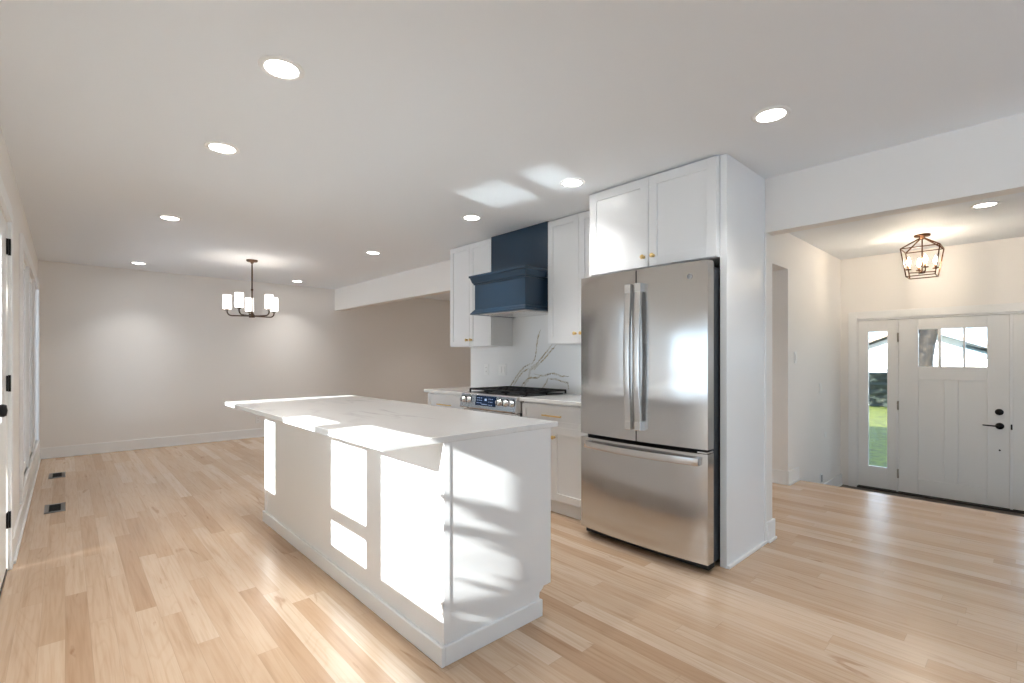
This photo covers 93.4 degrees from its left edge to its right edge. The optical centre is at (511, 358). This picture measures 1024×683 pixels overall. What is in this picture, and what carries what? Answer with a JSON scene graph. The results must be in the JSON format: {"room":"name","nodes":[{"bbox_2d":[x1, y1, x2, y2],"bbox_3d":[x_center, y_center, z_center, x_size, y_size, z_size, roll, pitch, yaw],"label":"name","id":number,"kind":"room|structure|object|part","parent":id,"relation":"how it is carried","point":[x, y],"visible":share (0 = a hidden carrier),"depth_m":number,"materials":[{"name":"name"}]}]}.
{"room":"kitchen","nodes":[
{"label":"kitchen","id":0,"kind":"room"},
{"bbox_2d":[0,125,37,568],"bbox_3d":[-1.961,0.015,1.646,0.150,2.440,11.480,0,0,-43],"label":"wall","id":1,"kind":"structure","parent":0,"point":[20,225],"depth_m":3.25,"materials":[{"name":"white paint"}]},
{"bbox_2d":[0,210,10,595],"bbox_3d":[-2.621,0.223,2.403,0.210,2.026,1.088,0,0,-43],"label":"door","id":2,"kind":"structure","parent":1,"relation":"in","point":[5,243],"depth_m":2.68,"materials":[{"name":"white paint"}]},
{"bbox_3d":[-2.246,0.229,2.104,0.066,0.064,0.064,0,0,-43],"label":"knob","id":3,"kind":"part","parent":2,"relation":"part of","materials":[{"name":"black metal"}]},
{"bbox_2d":[0,174,12,569],"bbox_3d":[-2.572,0.175,2.430,0.018,2.120,1.244,0,0,-43],"label":"trim","id":4,"kind":"structure","parent":1,"relation":"attached to","point":[5,203],"depth_m":2.82,"materials":[{"name":"white paint"}]},
{"bbox_2d":[13,448,40,563],"bbox_3d":[-4.396,1.167,4.407,0.028,0.135,4.120,0,0,-43],"label":"baseboard","id":5,"kind":"structure","parent":1,"relation":"attached to","point":[18,530],"depth_m":3.59,"materials":[{"name":"white paint"}]},
{"bbox_2d":[19,233,39,503],"bbox_3d":[-4.676,0.075,4.610,0.152,1.980,3.080,0,0,-43],"label":"window","id":6,"kind":"structure","parent":1,"relation":"in","point":[27,291],"depth_m":4.26,"materials":[{"name":"white paint"}]},
{"bbox_3d":[-4.006,0.075,3.923,0.042,1.780,0.870,0,0,-43],"label":"sash","id":7,"kind":"part","parent":6,"relation":"part of","materials":[{"name":"white paint"}]},
{"bbox_3d":[-4.650,0.075,4.574,0.142,1.780,0.960,0,0,-43],"label":"sash","id":8,"kind":"part","parent":6,"relation":"part of","materials":[{"name":"white paint"}]},
{"bbox_3d":[-5.302,0.075,5.278,0.142,1.780,0.960,0,0,-43],"label":"sash","id":9,"kind":"part","parent":6,"relation":"part of","materials":[{"name":"white paint"}]},
{"bbox_2d":[38,260,470,447],"bbox_3d":[-3.400,0.015,8.238,6.995,2.440,0.150,0,0,-43],"label":"wall","id":10,"kind":"structure","parent":0,"point":[126,354],"depth_m":7.08,"materials":[{"name":"white paint"}]},
{"bbox_2d":[40,428,264,458],"bbox_3d":[-3.316,1.167,8.195,6.729,0.135,0.028,0,0,-43],"label":"baseboard","id":11,"kind":"structure","parent":10,"relation":"attached to","point":[105,447],"depth_m":6.61,"materials":[{"name":"white paint"}]},
{"bbox_2d":[255,415,260,422],"bbox_3d":[-3.990,0.955,7.583,0.075,0.118,0.010,0,0,-43],"label":"outlet","id":12,"kind":"object","parent":10,"relation":"attached to","point":[257,418],"visible":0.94,"depth_m":7.58,"materials":[{"name":"white plastic"}]},
{"bbox_2d":[0,0,1023,300],"bbox_3d":[0.804,-1.265,4.206,7.685,0.120,11.780,0,0,-43],"label":"ceiling","id":13,"kind":"structure","parent":0,"point":[405,120],"depth_m":2.35,"materials":[{"name":"white paint"}]},
{"bbox_2d":[130,262,146,264],"bbox_3d":[-4.712,-1.202,6.090,0.176,0.007,0.176,0,0,-43],"label":"recessed light","id":14,"kind":"object","parent":13,"relation":"in","point":[140,263],"visible":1,"depth_m":6.10,"materials":[{"name":"white plastic"}]},
{"bbox_2d":[158,215,182,220],"bbox_3d":[-2.926,-1.202,4.132,0.176,0.007,0.176,0,0,-43],"label":"recessed light","id":15,"kind":"object","parent":13,"relation":"in","point":[165,217],"visible":1,"depth_m":4.11,"materials":[{"name":"white plastic"}]},
{"bbox_2d":[204,141,239,154],"bbox_3d":[-1.656,-1.202,2.760,0.176,0.007,0.176,0,0,-43],"label":"recessed light","id":16,"kind":"object","parent":13,"relation":"in","point":[216,146],"visible":1,"depth_m":2.75,"materials":[{"name":"white plastic"}]},
{"bbox_2d":[223,259,277,317],"bbox_3d":[-3.185,-0.853,5.929,0.604,0.705,0.601,0,0,-43],"label":"chandelier","id":17,"kind":"object","parent":13,"relation":"hanging from","point":[271,303],"visible":1,"depth_m":5.83,"materials":[{"name":"white glass"}]},
{"bbox_3d":[-3.442,-0.683,5.833,0.095,0.169,0.095,0,0,-43],"label":"lamp shade","id":18,"kind":"part","parent":17,"relation":"part of","materials":[{"name":"white glass"}]},
{"bbox_3d":[-3.333,-0.555,5.864,0.274,0.084,0.047,0,0,-16],"label":"arm","id":19,"kind":"part","parent":17,"relation":"part of","materials":[{"name":"brown metal"}]},
{"bbox_3d":[-3.189,-0.683,5.641,0.095,0.169,0.095,0,0,-43],"label":"lamp shade","id":20,"kind":"part","parent":17,"relation":"part of","materials":[{"name":"white glass"}]},
{"bbox_3d":[-3.185,-0.555,5.754,0.047,0.084,0.274,0,0,2],"label":"arm","id":21,"kind":"part","parent":17,"relation":"part of","materials":[{"name":"brown metal"}]},
{"bbox_3d":[-3.338,-0.683,6.132,0.095,0.169,0.095,0,0,-43],"label":"lamp shade","id":22,"kind":"part","parent":17,"relation":"part of","materials":[{"name":"white glass"}]},
{"bbox_3d":[-3.184,-0.850,5.911,0.026,0.630,0.026,0,0,-43],"label":"stem","id":23,"kind":"part","parent":17,"relation":"part of","materials":[{"name":"brown metal"}]},
{"bbox_3d":[-3.091,-0.555,6.037,0.047,0.084,0.274,0,0,38],"label":"arm","id":24,"kind":"part","parent":17,"relation":"part of","materials":[{"name":"brown metal"}]},
{"bbox_3d":[-2.929,-0.683,5.822,0.095,0.169,0.095,0,0,-43],"label":"lamp shade","id":25,"kind":"part","parent":17,"relation":"part of","materials":[{"name":"white glass"}]},
{"bbox_3d":[-3.021,-0.683,6.126,0.095,0.169,0.095,0,0,-43],"label":"lamp shade","id":26,"kind":"part","parent":17,"relation":"part of","materials":[{"name":"white glass"}]},
{"bbox_2d":[258,55,304,80],"bbox_3d":[-0.956,-1.202,2.004,0.176,0.007,0.176,0,0,-43],"label":"recessed light","id":27,"kind":"object","parent":13,"relation":"in","point":[279,67],"visible":1,"depth_m":1.99,"materials":[{"name":"white plastic"}]},
{"bbox_2d":[365,251,380,254],"bbox_3d":[-1.579,-1.202,5.488,0.176,0.007,0.176,0,0,-43],"label":"recessed light","id":28,"kind":"object","parent":13,"relation":"in","point":[367,252],"visible":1,"depth_m":5.47,"materials":[{"name":"white plastic"}]},
{"bbox_2d":[461,214,481,220],"bbox_3d":[-0.344,-1.202,4.125,0.176,0.007,0.176,0,0,-43],"label":"recessed light","id":29,"kind":"object","parent":13,"relation":"in","point":[470,217],"visible":1,"depth_m":4.11,"materials":[{"name":"white plastic"}]},
{"bbox_2d":[560,178,584,187],"bbox_3d":[0.414,-1.202,3.306,0.176,0.007,0.176,0,0,-43],"label":"recessed light","id":30,"kind":"object","parent":13,"relation":"in","point":[569,182],"visible":1,"depth_m":3.29,"materials":[{"name":"white plastic"}]},
{"bbox_2d":[751,105,791,123],"bbox_3d":[1.280,-1.202,2.385,0.176,0.007,0.176,0,0,-43],"label":"recessed light","id":31,"kind":"object","parent":13,"relation":"in","point":[771,114],"visible":1,"depth_m":2.38,"materials":[{"name":"white plastic"}]},
{"bbox_2d":[900,233,944,279],"bbox_3d":[4.076,-1.020,4.797,0.307,0.420,0.307,0,0,-43],"label":"lantern light","id":32,"kind":"object","parent":13,"relation":"hanging from","point":[922,236],"visible":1,"depth_m":4.79,"materials":[{"name":"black metal"}]},
{"bbox_3d":[4.015,-0.891,4.835,0.121,0.079,0.053,0,0,17],"label":"candle arm","id":33,"kind":"part","parent":32,"relation":"part of","materials":[{"name":"orange metal"}]},
{"bbox_3d":[4.076,-1.019,4.797,0.056,0.352,0.056,0,0,-43],"label":"stem","id":34,"kind":"part","parent":32,"relation":"part of","materials":[{"name":"orange metal"}]},
{"bbox_2d":[970,201,999,207],"bbox_3d":[3.780,-1.226,3.858,0.176,0.007,0.176,0,0,-43],"label":"recessed light","id":35,"kind":"object","parent":13,"relation":"in","point":[990,203],"visible":1,"depth_m":3.84,"materials":[{"name":"white plastic"}]},
{"bbox_2d":[0,437,1023,682],"bbox_3d":[0.551,1.295,3.972,6.995,0.120,11.780,0,0,-43],"label":"floor","id":36,"kind":"structure","parent":0,"point":[159,564],"depth_m":2.41,"materials":[{"name":"brown wood"}]},
{"bbox_2d":[44,502,64,513],"bbox_3d":[-3.768,1.232,3.979,0.127,0.006,0.300,0,0,-43],"label":"floor vent","id":37,"kind":"object","parent":36,"relation":"in","point":[58,507],"visible":1,"depth_m":3.97,"materials":[{"name":"grey metal"}]},
{"bbox_2d":[48,472,64,478],"bbox_3d":[-4.801,1.232,5.094,0.127,0.006,0.300,0,0,-43],"label":"floor vent","id":38,"kind":"object","parent":36,"relation":"in","point":[58,474],"visible":1,"depth_m":5.08,"materials":[{"name":"grey metal"}]},
{"bbox_2d":[263,417,550,667],"bbox_3d":[-0.842,0.787,3.021,0.670,0.895,2.381,0,0,-43],"label":"kitchen island","id":39,"kind":"object","parent":36,"relation":"on","point":[448,544],"visible":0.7,"depth_m":2.21,"materials":[{"name":"white paint"}]},
{"bbox_3d":[-1.852,0.745,3.650,0.016,0.810,0.064,0,0,-43],"label":"corner post","id":40,"kind":"part","parent":39,"relation":"part of","materials":[{"name":"white paint"}]},
{"bbox_3d":[-1.068,0.787,2.812,0.020,0.895,2.353,0,0,-43],"label":"panel","id":41,"kind":"part","parent":39,"relation":"part of","materials":[{"name":"white paint"}]},
{"bbox_2d":[354,468,360,492],"bbox_3d":[-0.801,0.632,2.504,0.006,0.115,0.073,0,0,-43],"label":"outlet plate","id":42,"kind":"object","parent":39,"relation":"attached to","point":[357,471],"depth_m":2.50,"materials":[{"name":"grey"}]},
{"bbox_2d":[225,395,557,451],"bbox_3d":[-0.923,0.326,2.943,0.955,0.028,2.362,0,0,-43],"label":"island countertop","id":43,"kind":"structure","parent":39,"relation":"on","point":[378,424],"depth_m":2.47,"materials":[{"name":"white stone"}]},
{"bbox_3d":[-0.874,1.195,2.991,0.582,0.080,2.381,0,0,-43],"label":"moulding","id":44,"kind":"part","parent":39,"relation":"part of","materials":[{"name":"white paint"}]},
{"bbox_3d":[-0.268,0.745,1.954,0.032,0.810,0.016,0,0,-43],"label":"corner post","id":45,"kind":"part","parent":39,"relation":"part of","materials":[{"name":"white paint"}]},
{"bbox_3d":[-0.050,0.787,2.165,0.595,0.895,0.024,0,0,-43],"label":"panel","id":46,"kind":"part","parent":39,"relation":"part of","materials":[{"name":"white paint"}]},
{"bbox_3d":[0.167,0.720,2.381,0.024,0.760,0.046,0,0,-43],"label":"frame","id":47,"kind":"part","parent":39,"relation":"part of","materials":[{"name":"white paint"}]},
{"bbox_2d":[428,392,463,408],"bbox_3d":[-0.476,0.796,5.090,0.605,0.878,0.673,0,0,-43],"label":"base cabinet","id":48,"kind":"object","parent":36,"relation":"on","point":[436,399],"visible":0.16,"depth_m":4.93,"materials":[{"name":"white paint"}]},
{"bbox_2d":[424,387,483,394],"bbox_3d":[-0.491,0.342,5.094,0.582,0.030,0.698,0,0,-43],"label":"countertop","id":49,"kind":"structure","parent":48,"relation":"on","point":[454,391],"depth_m":4.96,"materials":[{"name":"white stone"}]},
{"bbox_2d":[460,386,565,416],"bbox_3d":[-0.009,0.745,4.517,0.659,0.920,0.795,0,0,-43],"label":"gas range","id":50,"kind":"object","parent":36,"relation":"on","point":[504,400],"visible":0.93,"depth_m":4.34,"materials":[{"name":"grey metal"}]},
{"bbox_3d":[-0.198,0.752,4.361,0.036,0.565,0.756,0,0,-43],"label":"oven door","id":51,"kind":"part","parent":50,"relation":"part of","materials":[{"name":"silver metal"}]},
{"bbox_3d":[-0.203,0.393,4.356,0.098,0.144,0.768,0,0,-43],"label":"control panel","id":52,"kind":"part","parent":50,"relation":"part of","materials":[{"name":"silver metal"}]},
{"bbox_3d":[-0.120,0.383,4.189,0.034,0.062,0.062,0,0,-43],"label":"control knob","id":53,"kind":"part","parent":50,"relation":"part of","materials":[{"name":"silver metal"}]},
{"bbox_3d":[-0.068,0.383,4.133,0.034,0.062,0.062,0,0,-43],"label":"control knob","id":54,"kind":"part","parent":50,"relation":"part of","materials":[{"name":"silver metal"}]},
{"bbox_3d":[-0.013,0.383,4.074,0.034,0.062,0.062,0,0,-43],"label":"control knob","id":55,"kind":"part","parent":50,"relation":"part of","materials":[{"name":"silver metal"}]},
{"bbox_2d":[472,391,562,396],"bbox_3d":[0.015,0.331,4.558,0.547,0.019,0.760,0,0,-43],"label":"cooktop","id":56,"kind":"object","parent":50,"relation":"in","point":[483,392],"depth_m":4.43,"materials":[{"name":"black metal"}]},
{"bbox_2d":[522,401,587,519],"bbox_3d":[0.532,0.796,4.001,0.605,0.878,0.739,0,0,-43],"label":"base cabinet","id":57,"kind":"object","parent":36,"relation":"on","point":[565,438],"visible":0.32,"depth_m":3.75,"materials":[{"name":"white paint"}]},
{"bbox_2d":[519,394,580,405],"bbox_3d":[0.526,0.342,3.996,0.582,0.030,0.738,0,0,-43],"label":"countertop","id":58,"kind":"structure","parent":57,"relation":"on","point":[562,399],"depth_m":3.94,"materials":[{"name":"white stone"}]},
{"bbox_3d":[0.315,0.455,3.815,0.034,0.011,0.200,0,0,-43],"label":"bar pull","id":59,"kind":"part","parent":57,"relation":"part of","materials":[{"name":"gold metal"}]},
{"bbox_3d":[0.337,0.457,3.831,0.020,0.167,0.715,0,0,-43],"label":"drawer","id":60,"kind":"part","parent":57,"relation":"part of","materials":[{"name":"white paint"}]},
{"bbox_3d":[0.450,0.831,3.709,0.020,0.579,0.381,0,0,-43],"label":"door","id":61,"kind":"part","parent":57,"relation":"part of","materials":[{"name":"white paint"}]},
{"bbox_2d":[581,259,719,570],"bbox_3d":[1.030,0.335,3.286,0.824,1.800,0.922,0,0,-43],"label":"refrigerator","id":62,"kind":"object","parent":36,"relation":"on","point":[650,337],"visible":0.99,"depth_m":2.95,"materials":[{"name":"grey metal"}]},
{"bbox_3d":[0.660,-0.020,3.246,0.100,1.080,0.458,0,0,-43],"label":"fridge door","id":63,"kind":"part","parent":62,"relation":"part of","materials":[{"name":"silver metal"}]},
{"bbox_3d":[0.730,-0.010,3.039,0.048,0.910,0.042,0,0,-43],"label":"door handle","id":64,"kind":"part","parent":62,"relation":"part of","materials":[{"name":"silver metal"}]},
{"bbox_3d":[0.744,-0.440,3.052,0.050,0.056,0.043,0,0,-43],"label":"handle mount","id":65,"kind":"part","parent":62,"relation":"part of","materials":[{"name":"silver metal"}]},
{"bbox_3d":[0.744,0.420,3.052,0.050,0.056,0.043,0,0,-43],"label":"handle mount","id":66,"kind":"part","parent":62,"relation":"part of","materials":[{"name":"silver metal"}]},
{"bbox_3d":[0.778,-0.010,2.987,0.048,0.910,0.042,0,0,-43],"label":"door handle","id":67,"kind":"part","parent":62,"relation":"part of","materials":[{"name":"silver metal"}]},
{"bbox_3d":[0.792,-0.440,3.000,0.050,0.056,0.043,0,0,-43],"label":"handle mount","id":68,"kind":"part","parent":62,"relation":"part of","materials":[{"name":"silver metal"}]},
{"bbox_3d":[0.792,0.420,3.000,0.050,0.056,0.043,0,0,-43],"label":"handle mount","id":69,"kind":"part","parent":62,"relation":"part of","materials":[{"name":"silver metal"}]},
{"bbox_3d":[0.815,0.859,3.079,0.100,0.628,0.912,0,0,-43],"label":"freezer drawer","id":70,"kind":"part","parent":62,"relation":"part of","materials":[{"name":"silver metal"}]},
{"bbox_3d":[0.973,-0.020,2.909,0.100,1.080,0.446,0,0,-43],"label":"fridge door","id":71,"kind":"part","parent":62,"relation":"part of","materials":[{"name":"silver metal"}]},
{"bbox_2d":[720,154,767,568],"bbox_3d":[1.472,0.015,3.045,0.599,2.439,0.056,0,0,-43],"label":"end panel","id":72,"kind":"object","parent":36,"relation":"on","point":[742,190],"visible":1,"depth_m":2.98,"materials":[{"name":"white paint"}]},
{"bbox_3d":[1.487,1.226,3.032,0.596,0.018,0.016,0,0,-43],"label":"shoe moulding","id":73,"kind":"part","parent":72,"relation":"part of","materials":[{"name":"white paint"}]},
{"bbox_2d":[335,113,1023,521],"bbox_3d":[0.850,0.000,4.248,0.120,2.470,11.480,0,0,-43],"label":"wall","id":74,"kind":"structure","parent":0,"point":[984,160],"depth_m":2.83,"materials":[{"name":"white paint"}]},
{"bbox_2d":[450,238,512,347],"bbox_3d":[-0.347,-0.663,5.129,0.322,1.076,0.695,0,0,-43],"label":"upper cabinet","id":75,"kind":"object","parent":74,"relation":"attached to","point":[466,330],"visible":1,"depth_m":5.03,"materials":[{"name":"white paint"}]},
{"bbox_3d":[-0.554,-0.661,5.175,0.020,1.064,0.343,0,0,-43],"label":"door","id":76,"kind":"part","parent":75,"relation":"part of","materials":[{"name":"white paint"}]},
{"bbox_3d":[-0.318,-0.661,4.920,0.020,1.064,0.344,0,0,-43],"label":"door","id":77,"kind":"part","parent":75,"relation":"part of","materials":[{"name":"white paint"}]},
{"bbox_2d":[548,211,590,344],"bbox_3d":[0.640,-0.663,4.064,0.322,1.076,0.680,0,0,-43],"label":"upper cabinet","id":78,"kind":"object","parent":74,"relation":"attached to","point":[568,237],"visible":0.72,"depth_m":4.08,"materials":[{"name":"white paint"}]},
{"bbox_3d":[0.438,-0.661,4.104,0.020,1.064,0.343,0,0,-43],"label":"door","id":79,"kind":"part","parent":78,"relation":"part of","materials":[{"name":"white paint"}]},
{"bbox_3d":[0.669,-0.661,3.855,0.020,1.064,0.329,0,0,-43],"label":"door","id":80,"kind":"part","parent":78,"relation":"part of","materials":[{"name":"white paint"}]},
{"bbox_2d":[589,155,719,276],"bbox_3d":[1.106,-0.900,3.388,0.670,0.601,0.941,0,0,-43],"label":"upper cabinet","id":81,"kind":"object","parent":74,"relation":"attached to","point":[672,216],"visible":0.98,"depth_m":3.12,"materials":[{"name":"white paint"}]},
{"bbox_3d":[0.736,-0.898,3.355,0.020,0.589,0.483,0,0,-43],"label":"door","id":82,"kind":"part","parent":81,"relation":"part of","materials":[{"name":"white paint"}]},
{"bbox_3d":[1.056,-0.898,3.010,0.020,0.589,0.450,0,0,-43],"label":"door","id":83,"kind":"part","parent":81,"relation":"part of","materials":[{"name":"white paint"}]},
{"bbox_2d":[766,518,776,542],"bbox_3d":[1.762,1.167,3.275,0.136,0.135,0.028,0,0,-43],"label":"baseboard","id":84,"kind":"structure","parent":74,"relation":"attached to","point":[770,525],"depth_m":3.26,"materials":[{"name":"white paint"}]},
{"bbox_2d":[772,233,840,483],"bbox_3d":[2.680,0.165,5.194,3.190,2.800,0.720,0,0,-43],"label":"wall","id":85,"kind":"structure","parent":0,"point":[806,279],"depth_m":5.11,"materials":[{"name":"white paint"}]},
{"bbox_2d":[787,467,800,485],"bbox_3d":[2.806,1.167,4.801,0.318,0.135,0.028,0,0,-43],"label":"baseboard","id":86,"kind":"structure","parent":85,"relation":"attached to","point":[792,475],"depth_m":4.78,"materials":[{"name":"white paint"}]},
{"bbox_2d":[794,352,796,362],"bbox_3d":[2.855,-0.010,4.857,0.075,0.118,0.011,0,0,-43],"label":"light switch","id":87,"kind":"object","parent":85,"relation":"attached to","point":[795,353],"visible":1,"depth_m":4.84,"materials":[{"name":"white plastic"}]},
{"bbox_2d":[820,473,822,483],"bbox_3d":[3.497,1.355,5.452,0.075,0.118,0.012,0,0,-43],"label":"outlet","id":88,"kind":"object","parent":85,"relation":"attached to","point":[821,474],"visible":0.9,"depth_m":5.43,"materials":[{"name":"white plastic"}]},
{"bbox_2d":[824,473,842,486],"bbox_3d":[3.635,1.498,5.568,1.280,0.135,0.028,0,0,-43],"label":"baseboard","id":89,"kind":"structure","parent":85,"relation":"attached to","point":[836,481],"depth_m":5.83,"materials":[{"name":"white paint"}]},
{"bbox_2d":[800,480,1023,517],"bbox_3d":[4.590,1.400,3.078,0.038,0.330,4.980,0,0,-43],"label":"trim","id":90,"kind":"structure","parent":85,"relation":"attached to","point":[800,480],"depth_m":4.20,"materials":[{"name":"brown wood"}]},
{"bbox_2d":[840,485,1023,516],"bbox_3d":[5.262,1.615,3.700,1.830,0.100,4.980,0,0,-43],"label":"floor","id":91,"kind":"structure","parent":0,"point":[845,486],"depth_m":5.28,"materials":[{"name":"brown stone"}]},
{"bbox_2d":[841,237,1023,484],"bbox_3d":[5.734,0.165,4.376,0.180,2.800,5.030,0,0,-43],"label":"wall","id":92,"kind":"structure","parent":0,"point":[986,272],"depth_m":5.41,"materials":[{"name":"white paint"}]},
{"bbox_2d":[858,319,895,490],"bbox_3d":[4.367,0.542,5.770,0.044,1.995,0.367,0,0,-43],"label":"window","id":93,"kind":"structure","parent":92,"relation":"in","point":[868,475],"depth_m":5.78,"materials":[{"name":"white paint"}]},
{"bbox_2d":[848,302,1023,509],"bbox_3d":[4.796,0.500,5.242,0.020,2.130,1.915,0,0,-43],"label":"trim","id":94,"kind":"structure","parent":92,"relation":"attached to","point":[1006,307],"depth_m":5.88,"materials":[{"name":"white paint"}]},
{"bbox_2d":[857,485,1023,513],"bbox_3d":[4.851,1.556,5.300,0.180,0.018,1.730,0,0,-43],"label":"trim","id":95,"kind":"structure","parent":92,"relation":"attached to","point":[860,486],"depth_m":5.29,"materials":[{"name":"brown metal"}]},
{"bbox_2d":[861,485,1023,511],"bbox_3d":[4.832,1.543,5.283,0.050,0.008,1.730,0,0,-43],"label":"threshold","id":96,"kind":"structure","parent":92,"relation":"attached to","point":[861,485],"depth_m":5.33,"materials":[{"name":"black metal"}]},
{"bbox_2d":[897,314,1012,508],"bbox_3d":[4.793,0.542,5.270,0.098,1.995,0.935,0,0,-43],"label":"door","id":97,"kind":"structure","parent":92,"relation":"in","point":[954,422],"depth_m":5.23,"materials":[{"name":"white paint"}]},
{"bbox_3d":[5.000,0.700,5.013,0.054,0.068,0.160,0,0,-43],"label":"lever handle","id":98,"kind":"part","parent":97,"relation":"part of","materials":[{"name":"black metal"}]},
{"bbox_2d":[1013,313,1023,510],"bbox_3d":[5.256,0.542,4.809,0.044,1.995,0.365,0,0,-43],"label":"window","id":99,"kind":"structure","parent":92,"relation":"in","point":[1018,319],"depth_m":4.90,"materials":[{"name":"white paint"}]},
{"bbox_3d":[0.288,0.015,4.739,0.038,2.440,2.152,0,0,-43],"label":"wall","id":100,"kind":"structure","parent":0,"visible":0},
{"bbox_2d":[469,221,548,317],"bbox_3d":[0.055,-0.808,4.519,0.561,0.789,0.778,0,0,-43],"label":"range hood","id":101,"kind":"object","parent":100,"relation":"attached to","point":[516,285],"visible":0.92,"depth_m":4.35,"materials":[{"name":"blue paint"}]},
{"bbox_3d":[-0.053,-0.742,4.421,0.269,0.086,0.774,0,0,-43],"label":"crown moulding","id":102,"kind":"part","parent":101,"relation":"part of","materials":[{"name":"blue paint"}]},
{"bbox_3d":[0.057,-0.441,4.523,0.551,0.048,0.754,0,0,-43],"label":"moulding","id":103,"kind":"part","parent":101,"relation":"part of","materials":[{"name":"blue paint"}]},
{"bbox_3d":[0.160,-0.959,4.604,0.291,0.488,0.761,0,0,-43],"label":"chimney panel","id":104,"kind":"part","parent":101,"relation":"part of","materials":[{"name":"blue paint"}]},
{"bbox_2d":[471,315,580,394],"bbox_3d":[0.266,-0.069,4.719,0.021,0.792,2.150,0,0,-43],"label":"backsplash","id":105,"kind":"structure","parent":100,"relation":"attached to","point":[531,361],"depth_m":4.78,"materials":[{"name":"white stone"}]},
{"bbox_2d":[498,364,505,375],"bbox_3d":[-0.104,0.120,5.096,0.011,0.118,0.118,0,0,-43],"label":"light switch","id":106,"kind":"object","parent":105,"relation":"attached to","point":[501,367],"visible":1,"depth_m":5.09,"materials":[{"name":"white plastic"}]},
{"bbox_3d":[1.963,0.015,5.600,0.110,2.440,0.850,0,0,-43],"label":"wall","id":107,"kind":"structure","parent":0,"visible":0},
{"bbox_2d":[772,469,786,484],"bbox_3d":[2.157,1.167,5.289,0.028,0.135,1.570,0,0,-43],"label":"baseboard","id":108,"kind":"structure","parent":107,"relation":"attached to","point":[778,476],"depth_m":4.76,"materials":[{"name":"white paint"}]},
{"label":"outside","id":109,"kind":"structure","parent":0,"visible":0},
{"bbox_2d":[869,406,886,466],"bbox_3d":[21.326,1.785,26.562,52.610,0.100,70.000,0,0,-43],"label":"ground","id":110,"kind":"structure","parent":109,"point":[877,415],"depth_m":10.73,"materials":[{"name":"green plant"}]},
{"bbox_2d":[869,372,886,406],"bbox_3d":[12.071,1.141,19.491,1.079,1.268,7.879,0,0,-43],"label":"hedge","id":111,"kind":"object","parent":110,"relation":"on","point":[877,380],"visible":0.07,"depth_m":17.48,"materials":[{"name":"green plant"}]},
{"bbox_2d":[869,329,986,371],"bbox_3d":[18.343,0.175,21.211,8.860,3.120,12.800,0,0,-43],"label":"house","id":112,"kind":"structure","parent":110,"relation":"on","point":[951,348],"depth_m":17.85,"materials":[{"name":"white"}]},
{"bbox_3d":[16.498,0.155,17.390,0.040,0.220,0.180,0,0,-43],"label":"pane","id":113,"kind":"part","parent":112,"relation":"part of","materials":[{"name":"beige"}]},
{"bbox_2d":[919,329,937,366],"bbox_3d":[9.285,-1.247,10.641,4.207,6.006,3.994,0,0,-43],"label":"tree","id":114,"kind":"object","parent":110,"relation":"on","point":[927,337],"visible":0.02,"depth_m":10.50,"materials":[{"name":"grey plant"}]}
]}

